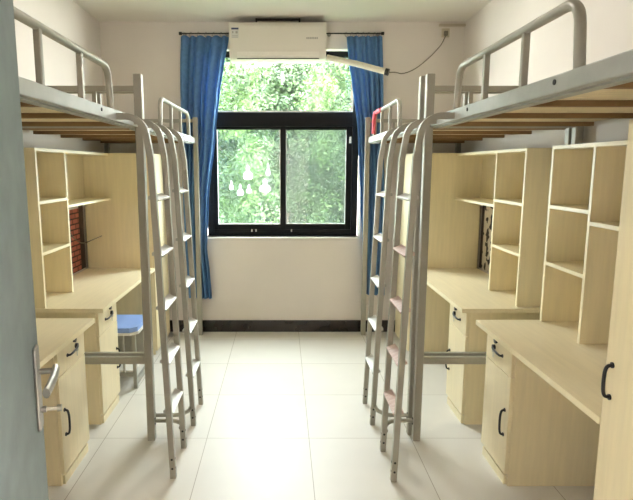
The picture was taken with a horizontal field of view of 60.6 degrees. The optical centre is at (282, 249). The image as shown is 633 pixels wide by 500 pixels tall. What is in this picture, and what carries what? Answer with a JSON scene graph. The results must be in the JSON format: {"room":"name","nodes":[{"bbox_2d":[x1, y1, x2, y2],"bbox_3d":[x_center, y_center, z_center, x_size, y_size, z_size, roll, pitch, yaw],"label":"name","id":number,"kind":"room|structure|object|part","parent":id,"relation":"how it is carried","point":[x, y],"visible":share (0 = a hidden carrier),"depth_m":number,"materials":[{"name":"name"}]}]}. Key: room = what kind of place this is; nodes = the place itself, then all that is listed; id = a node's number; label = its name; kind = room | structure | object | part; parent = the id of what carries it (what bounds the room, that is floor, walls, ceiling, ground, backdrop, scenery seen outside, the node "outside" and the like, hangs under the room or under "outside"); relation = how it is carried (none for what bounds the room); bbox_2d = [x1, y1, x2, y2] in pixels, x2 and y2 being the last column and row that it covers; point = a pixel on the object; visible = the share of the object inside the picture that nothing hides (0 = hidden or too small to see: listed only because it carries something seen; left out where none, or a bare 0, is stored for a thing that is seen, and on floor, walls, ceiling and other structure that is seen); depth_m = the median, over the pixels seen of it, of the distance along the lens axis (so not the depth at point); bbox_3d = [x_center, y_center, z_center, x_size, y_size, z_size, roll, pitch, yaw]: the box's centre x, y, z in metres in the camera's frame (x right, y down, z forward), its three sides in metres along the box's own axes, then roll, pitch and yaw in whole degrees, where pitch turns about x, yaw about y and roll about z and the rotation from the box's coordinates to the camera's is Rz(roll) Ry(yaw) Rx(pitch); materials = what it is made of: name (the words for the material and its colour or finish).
{"room":"dormitory room","nodes":[
{"label":"dormitory room","id":0,"kind":"room"},
{"bbox_2d":[13,0,103,275],"bbox_3d":[-1.730,-0.288,2.860,0.200,2.860,4.900,0,9,0],"label":"wall","id":1,"kind":"structure","parent":0,"point":[67,18],"depth_m":3.98,"materials":[{"name":"paint"}]},
{"bbox_2d":[69,205,85,273],"bbox_3d":[-1.627,-0.069,4.036,0.002,0.550,0.800,0,9,0],"label":"sheet","id":2,"kind":"object","parent":1,"relation":"attached to","point":[76,220],"visible":0.38,"depth_m":4.29,"materials":[{"name":"paper"}]},
{"bbox_2d":[70,232,101,243],"bbox_3d":[-1.546,-0.164,4.191,0.024,0.232,0.369,4,10,25],"label":"cable","id":3,"kind":"object","parent":2,"relation":"attached to","point":[70,232],"visible":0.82,"depth_m":4.23,"materials":[{"name":"brown plastic"}]},
{"bbox_2d":[100,22,464,319],"bbox_3d":[0.000,-0.641,5.155,3.260,2.860,0.254,0,9,0],"label":"wall","id":4,"kind":"structure","parent":0,"point":[251,279],"depth_m":5.00,"materials":[{"name":"paint"}]},
{"bbox_2d":[179,32,228,36],"bbox_3d":[-0.690,-1.922,4.800,0.455,0.036,0.057,0,9,0],"label":"curtain rod","id":5,"kind":"object","parent":4,"relation":"attached to","point":[180,33],"visible":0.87,"depth_m":4.78,"materials":[{"name":"black metal"}]},
{"bbox_2d":[180,32,228,298],"bbox_3d":[-0.692,-0.734,4.963,0.457,2.424,0.070,0,9,0],"label":"curtain","id":6,"kind":"object","parent":5,"relation":"hanging from","point":[202,59],"visible":0.73,"depth_m":4.88,"materials":[{"name":"blue fabric"}]},
{"bbox_2d":[229,22,325,62],"bbox_3d":[-0.041,-1.816,4.735,0.834,0.312,0.216,0,9,0],"label":"air conditioner","id":7,"kind":"object","parent":4,"relation":"attached to","point":[249,42],"visible":1,"depth_m":4.63,"materials":[{"name":"beige plastic"}]},
{"bbox_3d":[-0.041,-1.817,4.630,0.822,0.200,0.004,0,9,0],"label":"panel","id":8,"kind":"part","parent":7,"relation":"part of","materials":[{"name":"beige plastic"}]},
{"bbox_2d":[326,55,389,75],"bbox_3d":[0.639,-1.573,4.595,0.548,0.205,0.056,3,9,19],"label":"pipe","id":9,"kind":"object","parent":7,"relation":"attached to","point":[385,71],"visible":1,"depth_m":4.57,"materials":[{"name":"plastic"}]},
{"bbox_2d":[389,31,447,73],"bbox_3d":[1.150,-1.723,4.713,0.682,0.416,0.134,-5,10,-30],"label":"power cord","id":10,"kind":"object","parent":9,"relation":"attached to","point":[445,32],"visible":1,"depth_m":4.80,"materials":[{"name":"brown plastic"}]},
{"bbox_2d":[170,320,394,331],"bbox_3d":[0.000,0.736,5.233,3.260,0.115,0.012,0,9,0],"label":"baseboard","id":11,"kind":"structure","parent":4,"relation":"attached to","point":[208,325],"depth_m":5.22,"materials":[{"name":"tile"}]},
{"bbox_2d":[208,51,357,235],"bbox_3d":[0.000,-0.979,5.087,1.430,1.700,0.082,0,9,0],"label":"window","id":12,"kind":"structure","parent":4,"relation":"in","point":[282,121],"depth_m":5.10,"materials":[{"name":"black metal"}]},
{"bbox_2d":[237,184,243,195],"bbox_3d":[-0.402,-0.573,5.143,0.062,0.110,0.001,0,9,0],"label":"sticker","id":13,"kind":"object","parent":12,"relation":"attached to","point":[240,192],"visible":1,"depth_m":5.15,"materials":[{"name":"white paper"}]},
{"bbox_2d":[243,165,252,179],"bbox_3d":[-0.327,-0.736,5.118,0.092,0.135,0.001,0,9,0],"label":"sticker","id":14,"kind":"object","parent":12,"relation":"attached to","point":[247,175],"visible":1,"depth_m":5.12,"materials":[{"name":"white"}]},
{"bbox_3d":[-0.318,-0.677,5.130,0.700,0.970,0.023,0,9,0],"label":"sash","id":15,"kind":"part","parent":12,"relation":"part of","materials":[{"name":"black metal"}]},
{"bbox_2d":[260,179,270,191],"bbox_3d":[-0.166,-0.615,5.137,0.105,0.125,0.001,0,9,0],"label":"sticker","id":16,"kind":"object","parent":12,"relation":"attached to","point":[264,188],"visible":1,"depth_m":5.14,"materials":[{"name":"white paper"}]},
{"bbox_2d":[266,164,269,175],"bbox_3d":[-0.137,-0.763,5.114,0.040,0.115,0.001,0,9,0],"label":"sticker","id":17,"kind":"object","parent":12,"relation":"attached to","point":[267,170],"visible":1,"depth_m":5.12,"materials":[{"name":"white paper"}]},
{"bbox_3d":[0.318,-0.681,5.156,0.675,0.970,0.023,0,9,0],"label":"sash","id":18,"kind":"part","parent":12,"relation":"part of","materials":[{"name":"black metal"}]},
{"bbox_2d":[208,236,359,238],"bbox_3d":[0.000,-0.118,5.146,1.470,0.020,0.101,0,9,0],"label":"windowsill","id":19,"kind":"structure","parent":4,"relation":"attached to","point":[209,237],"depth_m":5.10,"materials":[{"name":"beige plastic"}]},
{"bbox_2d":[326,32,383,36],"bbox_3d":[0.640,-1.922,4.800,0.520,0.036,0.057,0,9,0],"label":"curtain rod","id":20,"kind":"object","parent":4,"relation":"attached to","point":[328,33],"visible":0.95,"depth_m":4.78,"materials":[{"name":"black metal"}]},
{"bbox_2d":[345,32,384,294],"bbox_3d":[0.761,-0.752,4.961,0.419,2.388,0.066,0,9,0],"label":"curtain","id":21,"kind":"object","parent":20,"relation":"hanging from","point":[367,86],"visible":0.57,"depth_m":4.87,"materials":[{"name":"blue fabric"}]},
{"bbox_2d":[441,28,449,36],"bbox_3d":[1.455,-1.937,4.820,0.070,0.075,0.013,0,9,0],"label":"wall socket","id":22,"kind":"object","parent":4,"relation":"attached to","point":[443,29],"visible":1,"depth_m":4.81,"materials":[{"name":"beige plastic"}]},
{"bbox_2d":[439,24,465,26],"bbox_3d":[1.512,-2.001,4.805,0.233,0.020,0.023,0,9,0],"label":"cable trunking","id":23,"kind":"object","parent":4,"relation":"attached to","point":[440,25],"visible":1,"depth_m":4.79,"materials":[{"name":"beige plastic"}]},
{"bbox_2d":[73,0,491,21],"bbox_3d":[0.000,-1.637,1.731,4.400,0.150,6.720,0,9,0],"label":"ceiling","id":24,"kind":"structure","parent":0,"point":[102,10],"depth_m":4.47,"materials":[{"name":"paint"}]},
{"bbox_2d":[255,18,299,21],"bbox_3d":[-0.040,-1.999,4.721,0.391,0.042,0.060,0,9,0],"label":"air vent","id":25,"kind":"object","parent":24,"relation":"attached to","point":[256,19],"visible":0.67,"depth_m":4.71,"materials":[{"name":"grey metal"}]},
{"bbox_2d":[48,332,593,499],"bbox_3d":[0.000,1.323,2.186,4.400,0.120,6.720,0,9,0],"label":"floor","id":26,"kind":"structure","parent":0,"point":[282,415],"depth_m":3.20,"materials":[{"name":"beige tile"}]},
{"bbox_2d":[40,333,89,485],"bbox_3d":[-1.336,0.797,2.827,0.553,0.725,0.357,0,9,0],"label":"base cabinet","id":27,"kind":"object","parent":26,"relation":"on","point":[66,431],"visible":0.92,"depth_m":2.72,"materials":[{"name":"brown wood"}]},
{"bbox_2d":[36,318,94,367],"bbox_3d":[-1.326,0.631,2.440,0.572,0.332,1.168,0,9,0],"label":"desk","id":28,"kind":"object","parent":27,"relation":"on","point":[53,334],"visible":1,"depth_m":2.73,"materials":[{"name":"brown wood"}]},
{"bbox_3d":[-1.074,0.861,2.702,0.030,0.150,0.020,0,9,0],"label":"door handle","id":29,"kind":"part","parent":27,"relation":"part of","materials":[{"name":"black plastic"}]},
{"bbox_3d":[-1.097,0.518,2.785,0.017,0.155,0.353,0,9,0],"label":"drawer","id":30,"kind":"part","parent":27,"relation":"part of","materials":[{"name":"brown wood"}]},
{"bbox_3d":[-1.076,0.517,2.784,0.025,0.031,0.133,0,9,0],"label":"drawer handle","id":31,"kind":"part","parent":27,"relation":"part of","materials":[{"name":"black plastic"}]},
{"bbox_3d":[-1.097,0.846,2.835,0.017,0.499,0.353,0,9,0],"label":"door","id":32,"kind":"part","parent":27,"relation":"part of","materials":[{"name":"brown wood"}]},
{"bbox_2d":[35,303,120,423],"bbox_3d":[-1.346,0.698,3.473,0.533,0.725,0.357,0,9,0],"label":"base cabinet","id":33,"kind":"object","parent":26,"relation":"on","point":[102,380],"visible":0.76,"depth_m":3.34,"materials":[{"name":"brown wood"}]},
{"bbox_2d":[35,268,154,312],"bbox_3d":[-1.336,0.412,3.861,0.552,0.332,1.308,0,9,0],"label":"desk","id":34,"kind":"object","parent":33,"relation":"on","point":[96,290],"visible":0.79,"depth_m":3.63,"materials":[{"name":"brown wood"}]},
{"bbox_2d":[24,148,109,308],"bbox_3d":[-1.506,-0.215,3.766,0.211,0.935,1.306,0,9,0],"label":"bookshelf","id":35,"kind":"object","parent":34,"relation":"on","point":[54,177],"visible":0.76,"depth_m":3.51,"materials":[{"name":"brown wood"}]},
{"bbox_3d":[-1.507,-0.117,3.130,0.210,0.935,0.018,0,9,0],"label":"panel","id":36,"kind":"part","parent":35,"relation":"part of","materials":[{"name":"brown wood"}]},
{"bbox_3d":[-1.507,-0.302,3.313,0.210,0.018,0.400,0,9,0],"label":"shelf","id":37,"kind":"part","parent":35,"relation":"part of","materials":[{"name":"brown wood"}]},
{"bbox_3d":[-1.507,-0.005,3.358,0.210,0.018,0.400,0,9,0],"label":"shelf","id":38,"kind":"part","parent":35,"relation":"part of","materials":[{"name":"brown wood"}]},
{"bbox_3d":[-1.507,-0.670,3.705,0.210,0.018,1.288,0,9,0],"label":"panel","id":39,"kind":"part","parent":35,"relation":"part of","materials":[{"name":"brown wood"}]},
{"bbox_3d":[-1.609,-0.208,3.776,0.006,0.917,1.288,0,9,0],"label":"panel","id":40,"kind":"part","parent":35,"relation":"part of","materials":[{"name":"brown wood"}]},
{"bbox_3d":[-1.507,-0.351,3.966,0.210,0.018,0.870,0,9,0],"label":"shelf","id":41,"kind":"part","parent":35,"relation":"part of","materials":[{"name":"brown wood"}]},
{"bbox_3d":[-1.117,0.419,3.430,0.017,0.155,0.353,0,9,0],"label":"drawer","id":42,"kind":"part","parent":33,"relation":"part of","materials":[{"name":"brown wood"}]},
{"bbox_3d":[-1.117,0.746,3.480,0.017,0.499,0.353,0,9,0],"label":"door","id":43,"kind":"part","parent":33,"relation":"part of","materials":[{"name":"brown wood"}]},
{"bbox_2d":[13,6,155,440],"bbox_3d":[-1.173,0.244,2.017,0.867,2.065,2.055,0,9,0],"label":"bed","id":44,"kind":"object","parent":26,"relation":"on","point":[42,106],"visible":0.8,"depth_m":2.71,"materials":[{"name":"grey paint"}]},
{"bbox_3d":[-0.784,-0.660,1.915,0.031,0.199,1.114,0,9,0],"label":"guard rail","id":45,"kind":"part","parent":44,"relation":"part of","materials":[{"name":"grey metal"}]},
{"bbox_3d":[-0.799,-0.528,1.898,0.061,0.059,2.012,0,9,0],"label":"rail","id":46,"kind":"part","parent":44,"relation":"part of","materials":[{"name":"grey metal"}]},
{"bbox_3d":[-1.175,-0.682,2.892,0.777,0.050,0.030,0,9,0],"label":"rail","id":47,"kind":"part","parent":44,"relation":"part of","materials":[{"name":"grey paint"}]},
{"bbox_3d":[-0.765,0.091,3.011,0.043,2.065,0.043,0,9,0],"label":"post","id":48,"kind":"part","parent":44,"relation":"part of","materials":[{"name":"grey metal"}]},
{"bbox_2d":[116,113,186,478],"bbox_3d":[-0.657,0.239,2.834,0.222,1.827,0.417,0,9,0],"label":"ladder","id":49,"kind":"object","parent":44,"relation":"attached to","point":[176,398],"visible":1,"depth_m":2.75,"materials":[{"name":"grey metal"}]},
{"bbox_3d":[-0.657,0.223,2.940,0.222,1.827,0.029,0,9,0],"label":"ladder rail","id":50,"kind":"part","parent":49,"relation":"part of","materials":[{"name":"grey metal"}]},
{"bbox_2d":[22,92,202,412],"bbox_3d":[-1.181,-0.066,4.034,0.850,2.065,1.973,0,9,0],"label":"bed","id":51,"kind":"object","parent":26,"relation":"on","point":[108,136],"visible":0.4,"depth_m":4.29,"materials":[{"name":"grey paint"}]},
{"bbox_3d":[-1.585,-0.190,4.991,0.043,2.020,0.043,0,9,0],"label":"post","id":52,"kind":"part","parent":51,"relation":"part of","materials":[{"name":"grey metal"}]},
{"bbox_3d":[-1.183,-0.986,4.869,0.760,0.050,0.030,0,9,0],"label":"rail","id":53,"kind":"part","parent":51,"relation":"part of","materials":[{"name":"grey metal"}]},
{"bbox_3d":[-0.817,-0.838,3.915,0.061,0.059,1.930,0,9,0],"label":"rail","id":54,"kind":"part","parent":51,"relation":"part of","materials":[{"name":"grey metal"}]},
{"bbox_3d":[-0.801,-0.989,4.057,0.031,0.199,1.109,0,9,0],"label":"guard rail","id":55,"kind":"part","parent":51,"relation":"part of","materials":[{"name":"grey metal"}]},
{"bbox_2d":[148,123,202,425],"bbox_3d":[-0.660,0.167,3.302,0.250,1.827,0.436,0,9,0],"label":"ladder","id":56,"kind":"object","parent":51,"relation":"attached to","point":[193,366],"visible":0.84,"depth_m":3.30,"materials":[{"name":"grey metal"}]},
{"bbox_3d":[-0.660,0.136,3.503,0.250,1.827,0.029,0,9,0],"label":"ladder rail","id":57,"kind":"part","parent":56,"relation":"part of","materials":[{"name":"grey metal"}]},
{"bbox_3d":[-0.782,-0.190,4.991,0.043,2.020,0.043,0,9,0],"label":"post","id":58,"kind":"part","parent":51,"relation":"part of","materials":[{"name":"grey metal"}]},
{"bbox_2d":[83,153,169,354],"bbox_3d":[-1.322,0.017,4.728,0.581,1.690,0.520,0,9,0],"label":"wardrobe","id":59,"kind":"object","parent":26,"relation":"on","point":[113,176],"visible":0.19,"depth_m":4.44,"materials":[{"name":"brown wood"}]},
{"bbox_3d":[-1.071,0.001,4.725,0.018,1.653,0.516,0,9,0],"label":"door","id":60,"kind":"part","parent":59,"relation":"part of","materials":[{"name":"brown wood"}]},
{"bbox_2d":[116,315,144,388],"bbox_3d":[-1.215,0.750,4.031,0.370,0.452,0.380,0,9,0],"label":"stool","id":61,"kind":"object","parent":26,"relation":"on","point":[129,327],"visible":0.3,"depth_m":3.95,"materials":[{"name":"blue plastic"}]},
{"bbox_3d":[-1.215,0.544,3.999,0.354,0.034,0.364,0,9,0],"label":"seat","id":62,"kind":"part","parent":61,"relation":"part of","materials":[{"name":"blue plastic"}]},
{"bbox_3d":[-1.215,0.692,4.168,0.284,0.264,0.012,0,9,0],"label":"panel","id":63,"kind":"part","parent":61,"relation":"part of","materials":[{"name":"grey paint"}]},
{"bbox_3d":[-1.060,0.800,3.877,0.026,0.400,0.026,0,9,0],"label":"leg","id":64,"kind":"part","parent":61,"relation":"part of","materials":[{"name":"grey paint"}]},
{"bbox_2d":[395,153,482,351],"bbox_3d":[1.322,0.018,4.723,0.581,1.690,0.530,0,9,0],"label":"wardrobe","id":65,"kind":"object","parent":26,"relation":"on","point":[453,224],"visible":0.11,"depth_m":4.44,"materials":[{"name":"brown wood"}]},
{"bbox_3d":[1.071,0.002,4.720,0.018,1.653,0.526,0,9,0],"label":"door","id":66,"kind":"part","parent":65,"relation":"part of","materials":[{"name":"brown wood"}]},
{"bbox_2d":[360,76,571,434],"bbox_3d":[1.173,-0.066,4.034,0.866,2.065,1.973,0,9,0],"label":"bed","id":67,"kind":"object","parent":26,"relation":"on","point":[456,136],"visible":0.41,"depth_m":3.45,"materials":[{"name":"grey paint"}]},
{"bbox_3d":[0.766,-0.190,4.991,0.043,2.020,0.043,0,9,0],"label":"post","id":68,"kind":"part","parent":67,"relation":"part of","materials":[{"name":"grey metal"}]},
{"bbox_2d":[372,107,381,133],"bbox_3d":[0.773,-1.056,4.429,0.048,0.186,0.356,0,9,0],"label":"cloth","id":69,"kind":"object","parent":67,"relation":"on","point":[377,111],"visible":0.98,"depth_m":4.50,"materials":[{"name":"pink fabric"}]},
{"bbox_3d":[0.785,-0.995,4.096,0.031,0.199,1.029,0,9,0],"label":"guard rail","id":70,"kind":"part","parent":67,"relation":"part of","materials":[{"name":"grey metal"}]},
{"bbox_2d":[362,123,416,425],"bbox_3d":[0.656,0.166,3.309,0.226,1.827,0.449,0,9,0],"label":"ladder","id":71,"kind":"object","parent":67,"relation":"attached to","point":[371,362],"visible":0.91,"depth_m":3.31,"materials":[{"name":"grey metal"}]},
{"bbox_3d":[0.800,-0.838,3.915,0.061,0.059,1.930,0,9,0],"label":"rail","id":72,"kind":"part","parent":67,"relation":"part of","materials":[{"name":"grey metal"}]},
{"bbox_3d":[1.175,-0.986,4.869,0.776,0.050,0.030,0,9,0],"label":"rail","id":73,"kind":"part","parent":67,"relation":"part of","materials":[{"name":"grey metal"}]},
{"bbox_3d":[0.766,0.081,3.080,0.043,2.065,0.043,0,9,0],"label":"post","id":74,"kind":"part","parent":67,"relation":"part of","materials":[{"name":"grey metal"}]},
{"bbox_3d":[1.585,-0.190,4.991,0.043,2.020,0.043,0,9,0],"label":"post","id":75,"kind":"part","parent":67,"relation":"part of","materials":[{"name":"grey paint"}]},
{"bbox_3d":[1.585,0.081,3.080,0.043,2.065,0.043,0,9,0],"label":"post","id":76,"kind":"part","parent":67,"relation":"part of","materials":[{"name":"grey metal"}]},
{"bbox_2d":[445,304,539,423],"bbox_3d":[1.346,0.700,3.458,0.533,0.725,0.327,0,9,0],"label":"base cabinet","id":77,"kind":"object","parent":26,"relation":"on","point":[465,382],"visible":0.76,"depth_m":3.32,"materials":[{"name":"brown wood"}]},
{"bbox_3d":[1.117,0.749,3.466,0.017,0.499,0.323,0,9,0],"label":"door","id":78,"kind":"part","parent":77,"relation":"part of","materials":[{"name":"brown wood"}]},
{"bbox_3d":[1.117,0.422,3.415,0.017,0.155,0.323,0,9,0],"label":"drawer","id":79,"kind":"part","parent":77,"relation":"part of","materials":[{"name":"brown wood"}]},
{"bbox_2d":[427,268,540,312],"bbox_3d":[1.336,0.413,3.857,0.552,0.332,1.298,0,9,0],"label":"desk","id":80,"kind":"object","parent":77,"relation":"on","point":[466,289],"visible":0.58,"depth_m":3.60,"materials":[{"name":"brown wood"}]},
{"bbox_2d":[455,148,551,306],"bbox_3d":[1.506,-0.218,3.782,0.211,0.935,1.253,0,9,0],"label":"bookshelf","id":81,"kind":"object","parent":80,"relation":"on","point":[514,182],"visible":0.78,"depth_m":3.50,"materials":[{"name":"brown wood"}]},
{"bbox_3d":[1.507,-0.355,3.988,0.210,0.018,0.805,0,9,0],"label":"shelf","id":82,"kind":"part","parent":81,"relation":"part of","materials":[{"name":"brown wood"}]},
{"bbox_3d":[1.609,-0.210,3.793,0.006,0.917,1.235,0,9,0],"label":"panel","id":83,"kind":"part","parent":81,"relation":"part of","materials":[{"name":"brown wood"}]},
{"bbox_3d":[1.507,-0.672,3.722,0.210,0.018,1.235,0,9,0],"label":"panel","id":84,"kind":"part","parent":81,"relation":"part of","materials":[{"name":"brown wood"}]},
{"bbox_3d":[1.507,0.000,3.409,0.210,0.018,0.412,0,9,0],"label":"shelf","id":85,"kind":"part","parent":81,"relation":"part of","materials":[{"name":"brown wood"}]},
{"bbox_3d":[1.507,-0.296,3.363,0.210,0.018,0.412,0,9,0],"label":"shelf","id":86,"kind":"part","parent":81,"relation":"part of","materials":[{"name":"brown wood"}]},
{"bbox_3d":[1.507,-0.124,3.172,0.210,0.935,0.018,0,9,0],"label":"panel","id":87,"kind":"part","parent":81,"relation":"part of","materials":[{"name":"brown wood"}]},
{"bbox_2d":[411,0,632,440],"bbox_3d":[1.181,0.244,2.017,0.850,2.065,2.055,0,9,0],"label":"bed","id":88,"kind":"object","parent":26,"relation":"on","point":[578,97],"visible":0.94,"depth_m":2.15,"materials":[{"name":"grey paint"}]},
{"bbox_2d":[380,112,454,481],"bbox_3d":[0.667,0.242,2.818,0.236,1.827,0.449,0,9,0],"label":"ladder","id":89,"kind":"object","parent":88,"relation":"attached to","point":[398,355],"visible":1,"depth_m":2.72,"materials":[{"name":"grey metal"}]},
{"bbox_3d":[0.667,0.229,2.903,0.236,1.827,0.029,0,9,0],"label":"ladder rail","id":90,"kind":"part","parent":89,"relation":"part of","materials":[{"name":"grey metal"}]},
{"bbox_3d":[0.782,0.091,3.011,0.043,2.065,0.043,0,9,0],"label":"post","id":91,"kind":"part","parent":88,"relation":"part of","materials":[{"name":"grey metal"}]},
{"bbox_3d":[1.183,-0.682,2.892,0.760,0.050,0.030,0,9,0],"label":"rail","id":92,"kind":"part","parent":88,"relation":"part of","materials":[{"name":"grey metal"}]},
{"bbox_3d":[0.801,-0.666,1.956,0.031,0.199,1.069,0,9,0],"label":"guard rail","id":93,"kind":"part","parent":88,"relation":"part of","materials":[{"name":"grey metal"}]},
{"bbox_3d":[0.817,-0.528,1.898,0.061,0.059,2.012,0,9,0],"label":"rail","id":94,"kind":"part","parent":88,"relation":"part of","materials":[{"name":"grey metal"}]},
{"bbox_3d":[1.585,0.091,3.011,0.043,2.065,0.043,0,9,0],"label":"post","id":95,"kind":"part","parent":88,"relation":"part of","materials":[{"name":"grey metal"}]},
{"bbox_2d":[481,334,599,485],"bbox_3d":[1.346,0.800,2.811,0.533,0.725,0.327,0,9,0],"label":"base cabinet","id":96,"kind":"object","parent":26,"relation":"on","point":[532,434],"visible":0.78,"depth_m":2.68,"materials":[{"name":"brown wood"}]},
{"bbox_3d":[1.096,0.520,2.768,0.025,0.031,0.123,0,9,0],"label":"drawer handle","id":97,"kind":"part","parent":96,"relation":"part of","materials":[{"name":"black plastic"}]},
{"bbox_3d":[1.117,0.848,2.818,0.017,0.499,0.323,0,9,0],"label":"door","id":98,"kind":"part","parent":96,"relation":"part of","materials":[{"name":"brown wood"}]},
{"bbox_3d":[1.117,0.521,2.768,0.017,0.155,0.323,0,9,0],"label":"drawer","id":99,"kind":"part","parent":96,"relation":"part of","materials":[{"name":"brown wood"}]},
{"bbox_3d":[1.094,0.861,2.700,0.030,0.150,0.020,0,9,0],"label":"door handle","id":100,"kind":"part","parent":96,"relation":"part of","materials":[{"name":"black plastic"}]},
{"bbox_2d":[476,320,607,423],"bbox_3d":[1.336,0.635,2.409,0.552,0.332,1.168,0,9,0],"label":"desktop","id":101,"kind":"object","parent":96,"relation":"on","point":[551,349],"visible":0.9,"depth_m":2.41,"materials":[{"name":"brown wood"}]},
{"bbox_2d":[540,140,626,343],"bbox_3d":[1.506,0.010,2.303,0.211,0.935,1.150,0,9,0],"label":"bookshelf","id":102,"kind":"object","parent":101,"relation":"on","point":[586,188],"visible":0.77,"depth_m":2.66,"materials":[{"name":"brown wood"}]},
{"bbox_3d":[1.507,0.096,2.697,0.210,0.018,0.361,0,9,0],"label":"shelf","id":103,"kind":"part","parent":102,"relation":"part of","materials":[{"name":"brown wood"}]},
{"bbox_3d":[1.507,-0.076,2.863,0.210,0.935,0.018,0,9,0],"label":"panel","id":104,"kind":"part","parent":102,"relation":"part of","materials":[{"name":"brown wood"}]},
{"bbox_3d":[1.507,-0.200,2.652,0.210,0.018,0.361,0,9,0],"label":"shelf","id":105,"kind":"part","parent":102,"relation":"part of","materials":[{"name":"brown wood"}]},
{"bbox_3d":[1.507,-0.442,2.225,0.210,0.018,1.132,0,9,0],"label":"panel","id":106,"kind":"part","parent":102,"relation":"part of","materials":[{"name":"brown wood"}]},
{"bbox_3d":[1.507,-0.063,2.091,0.210,0.018,0.753,0,9,0],"label":"shelf","id":107,"kind":"part","parent":102,"relation":"part of","materials":[{"name":"brown wood"}]},
{"bbox_2d":[593,119,632,499],"bbox_3d":[1.322,0.501,1.461,0.581,1.725,0.660,0,9,0],"label":"wardrobe","id":108,"kind":"object","parent":26,"relation":"on","point":[614,467],"visible":1,"depth_m":1.69,"materials":[{"name":"brown wood"}]},
{"bbox_3d":[1.047,0.424,1.745,0.032,0.128,0.020,0,9,0],"label":"door handle","id":109,"kind":"part","parent":108,"relation":"part of","materials":[{"name":"black plastic"}]},
{"bbox_2d":[461,0,632,273],"bbox_3d":[1.730,-0.288,2.860,0.200,2.860,4.900,0,9,0],"label":"wall","id":110,"kind":"structure","parent":0,"point":[609,22],"depth_m":3.42,"materials":[{"name":"paint"}]},
{"bbox_2d":[479,205,492,271],"bbox_3d":[1.627,-0.069,4.034,0.002,0.550,0.795,0,9,0],"label":"sheet","id":111,"kind":"object","parent":110,"relation":"attached to","point":[487,211],"visible":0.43,"depth_m":4.31,"materials":[{"name":"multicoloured paper"}]},
{"bbox_3d":[0.000,0.069,0.537,3.260,2.860,0.200,0,9,0],"label":"wall","id":112,"kind":"structure","parent":0,"visible":0},
{"bbox_2d":[0,0,61,499],"bbox_3d":[-0.577,0.377,1.127,0.106,2.048,0.901,-2,9,-15],"label":"door","id":113,"kind":"structure","parent":112,"relation":"in","point":[23,470],"depth_m":1.32,"materials":[{"name":"grey paint"}]},
{"bbox_3d":[-0.682,0.385,1.509,0.009,0.240,0.050,-2,9,-15],"label":"handle plate","id":114,"kind":"part","parent":113,"relation":"part of","materials":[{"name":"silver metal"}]},
{"bbox_3d":[-0.637,0.352,1.457,0.056,0.047,0.141,-2,9,-15],"label":"lever","id":115,"kind":"part","parent":113,"relation":"part of","materials":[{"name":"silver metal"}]},
{"label":"outside","id":116,"kind":"structure","parent":0,"visible":0},
{"bbox_3d":[0.000,2.190,18.204,28.000,0.100,24.680,0,9,0],"label":"ground","id":117,"kind":"structure","parent":116,"visible":0},
{"bbox_2d":[217,90,239,212],"bbox_3d":[-3.517,-2.931,18.184,4.093,10.036,4.007,-2,9,-15],"label":"leafy tree","id":118,"kind":"object","parent":117,"relation":"on","point":[224,143],"visible":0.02,"depth_m":18.12,"materials":[{"name":"green plant"}]},
{"bbox_2d":[217,63,278,223],"bbox_3d":[-1.724,-1.722,13.484,3.394,9.074,3.298,-3,9,-17],"label":"leafy tree","id":119,"kind":"object","parent":117,"relation":"on","point":[232,145],"visible":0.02,"depth_m":13.64,"materials":[{"name":"green plant"}]},
{"bbox_2d":[217,58,286,223],"bbox_3d":[-1.226,-0.373,9.070,2.323,7.748,2.346,-4,9,-22],"label":"leafy tree","id":120,"kind":"object","parent":117,"relation":"on","point":[232,78],"visible":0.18,"depth_m":8.59,"materials":[{"name":"green plant"}]},
{"bbox_2d":[218,76,345,221],"bbox_3d":[0.075,-1.708,16.648,3.600,8.086,3.740,8,12,42],"label":"leafy tree","id":121,"kind":"object","parent":117,"relation":"on","point":[271,94],"visible":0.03,"depth_m":16.19,"materials":[{"name":"green plant"}]},
{"bbox_2d":[218,61,347,221],"bbox_3d":[-0.006,-3.482,22.447,12.264,9.865,1.270,0,9,0],"label":"hedge","id":122,"kind":"object","parent":117,"relation":"on","point":[307,64],"visible":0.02,"depth_m":21.80,"materials":[{"name":"green plant"}]},
{"bbox_2d":[226,63,342,223],"bbox_3d":[-0.007,-0.578,11.433,2.720,7.436,2.447,0,9,0],"label":"leafy tree","id":123,"kind":"object","parent":117,"relation":"on","point":[288,77],"visible":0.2,"depth_m":10.87,"materials":[{"name":"green plant"}]},
{"bbox_2d":[273,58,352,222],"bbox_3d":[1.230,-0.511,9.351,2.545,7.935,2.576,8,12,43],"label":"leafy tree","id":124,"kind":"object","parent":117,"relation":"on","point":[321,154],"visible":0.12,"depth_m":8.93,"materials":[{"name":"green plant"}]},
{"bbox_2d":[294,61,350,222],"bbox_3d":[1.744,-1.786,13.624,3.173,9.159,3.311,-5,10,-28],"label":"leafy tree","id":125,"kind":"object","parent":117,"relation":"on","point":[316,64],"visible":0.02,"depth_m":13.01,"materials":[{"name":"green plant"}]},
{"bbox_2d":[329,96,348,217],"bbox_3d":[3.468,-2.990,18.415,4.298,10.082,3.771,-2,9,-13],"label":"leafy tree","id":126,"kind":"object","parent":117,"relation":"on","point":[343,101],"visible":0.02,"depth_m":18.39,"materials":[{"name":"green plant"}]}
]}

